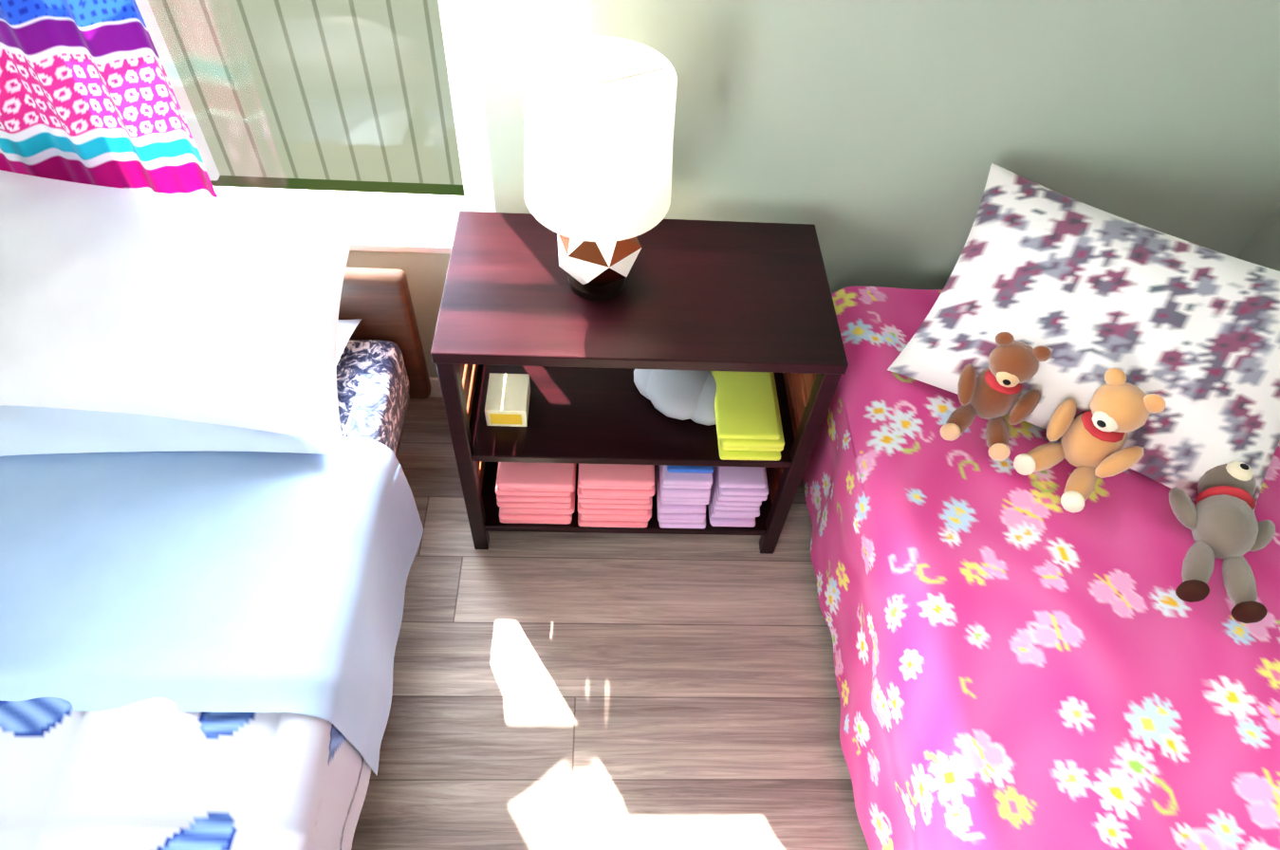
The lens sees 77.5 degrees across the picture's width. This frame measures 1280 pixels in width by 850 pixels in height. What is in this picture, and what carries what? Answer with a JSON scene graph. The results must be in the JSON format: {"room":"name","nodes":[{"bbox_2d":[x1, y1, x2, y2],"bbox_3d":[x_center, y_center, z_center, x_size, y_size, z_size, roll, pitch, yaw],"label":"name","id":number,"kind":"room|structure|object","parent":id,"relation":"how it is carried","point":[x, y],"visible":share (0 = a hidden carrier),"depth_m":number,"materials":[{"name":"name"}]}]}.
{"room":"bedroom","nodes":[
{"label":"bedroom","id":0,"kind":"room"},
{"bbox_2d":[351,397,869,849],"bbox_3d":[0.274,1.322,1.397,4.025,0.120,3.730,1,52,-3],"label":"floor","id":1,"kind":"structure","parent":0,"point":[603,692],"depth_m":1.85,"materials":[{"name":"wood"}]},
{"bbox_2d":[0,169,431,849],"bbox_3d":[-1.026,0.609,1.227,1.057,0.878,2.209,1,52,-3],"label":"bed","id":2,"kind":"object","parent":1,"relation":"on","point":[211,530],"visible":1,"depth_m":1.45,"materials":[{"name":"brown wood"},{"name":"fabric"}]},
{"bbox_2d":[0,169,363,445],"bbox_3d":[-0.921,-0.232,1.535,0.769,0.310,0.423,1,52,-3],"label":"pillow","id":3,"kind":"object","parent":2,"relation":"on","point":[125,314],"depth_m":1.47,"materials":[{"name":"white fabric"}]},
{"bbox_2d":[0,650,385,849],"bbox_3d":[-1.028,0.979,1.072,1.046,0.413,1.273,1,52,-3],"label":"comforter","id":4,"kind":"object","parent":2,"relation":"on","point":[100,750],"depth_m":1.26,"materials":[{"name":"white fabric"}]},
{"bbox_2d":[0,426,424,777],"bbox_3d":[-1.038,0.342,1.585,1.055,0.413,0.576,1,52,-3],"label":"blanket","id":5,"kind":"object","parent":2,"relation":"on","point":[211,584],"depth_m":1.43,"materials":[{"name":"fabric"}]},
{"bbox_2d":[430,211,848,554],"bbox_3d":[-0.020,-0.062,1.919,0.788,0.740,0.428,1,52,-3],"label":"nightstand","id":6,"kind":"object","parent":1,"relation":"on","point":[711,295],"visible":0.83,"depth_m":1.67,"materials":[{"name":"brown wood"}]},
{"bbox_2d":[522,35,677,300],"bbox_3d":[-0.076,-0.430,1.451,0.268,0.440,0.268,1,52,-3],"label":"table lamp","id":7,"kind":"object","parent":6,"relation":"on","point":[599,112],"visible":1,"depth_m":1.35,"materials":[{"name":"white fabric"}]},
{"bbox_2d":[495,462,768,528],"bbox_3d":[-0.022,0.067,2.010,0.650,0.226,0.320,1,52,-3],"label":"linens","id":8,"kind":"object","parent":6,"relation":"in","point":[614,495],"visible":0.48,"depth_m":1.90,"materials":[{"name":"pink fabric"}]},
{"bbox_2d":[484,369,784,461],"bbox_3d":[-0.012,-0.064,1.817,0.664,0.090,0.284,1,52,-3],"label":"decorations","id":9,"kind":"object","parent":6,"relation":"in","point":[741,410],"visible":0.73,"depth_m":1.78,"materials":[{"name":"yellow"}]},
{"bbox_2d":[802,163,1279,849],"bbox_3d":[0.924,0.553,1.399,1.119,0.902,2.129,1,52,-3],"label":"bed","id":10,"kind":"object","parent":1,"relation":"on","point":[1042,482],"visible":0.96,"depth_m":1.49,"materials":[{"name":"pink fabric"}]},
{"bbox_2d":[886,163,1279,530],"bbox_3d":[0.961,-0.182,1.613,0.826,0.325,0.710,1,52,-3],"label":"pillow","id":11,"kind":"object","parent":10,"relation":"on","point":[1153,356],"depth_m":1.54,"materials":[{"name":"white fabric"}]},
{"bbox_2d":[345,0,1279,377],"bbox_3d":[-0.009,-0.887,1.486,3.365,2.440,0.140,1,52,-3],"label":"wall","id":12,"kind":"structure","parent":0,"point":[871,140],"depth_m":1.68,"materials":[{"name":"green paint"}]},
{"bbox_2d":[0,0,217,197],"bbox_3d":[-0.777,-0.775,1.384,1.266,1.773,0.138,1,52,-3],"label":"curtain","id":13,"kind":"object","parent":12,"relation":"attached to","point":[87,95],"visible":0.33,"depth_m":1.54,"materials":[{"name":"multicoloured"}]},
{"bbox_2d":[137,0,495,229],"bbox_3d":[-0.773,-0.938,1.419,0.936,1.416,0.068,1,52,-3],"label":"window","id":14,"kind":"structure","parent":12,"relation":"in","point":[459,35],"depth_m":1.80,"materials":[{"name":"white plastic"}]},
{"bbox_2d":[349,225,455,254],"bbox_3d":[-0.812,-0.457,1.928,0.936,0.022,0.072,1,52,-3],"label":"window sill","id":15,"kind":"structure","parent":12,"relation":"attached to","point":[395,239],"depth_m":1.93,"materials":[{"name":"white paint"}]},
{"bbox_2d":[428,376,442,397],"bbox_3d":[-0.076,-0.096,2.363,3.085,0.080,0.015,1,52,-3],"label":"baseboard","id":16,"kind":"structure","parent":12,"relation":"attached to","point":[435,390],"depth_m":2.31,"materials":[{"name":"white paint"}]},
{"bbox_2d":[1235,204,1279,271],"bbox_3d":[1.629,0.616,0.420,0.140,2.440,3.590,1,52,-3],"label":"wall","id":17,"kind":"structure","parent":0,"point":[1261,247],"depth_m":1.90,"materials":[{"name":"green paint"}]},
{"label":"outside","id":18,"kind":"structure","parent":0,"visible":0},
{"bbox_2d":[210,175,464,196],"bbox_3d":[2.631,-20.123,19.041,90.000,0.200,68.000,1,52,-3],"label":"ground","id":19,"kind":"structure","parent":18,"point":[336,185],"depth_m":3.61,"materials":[{"name":"green plant"}]},
{"bbox_2d":[134,0,463,185],"bbox_3d":[0.809,-1.562,3.155,8.500,1.550,0.150,1,52,-3],"label":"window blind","id":20,"kind":"object","parent":19,"relation":"on","point":[195,77],"depth_m":3.28,"materials":[{"name":"black grey-green painted wood"}]}
]}

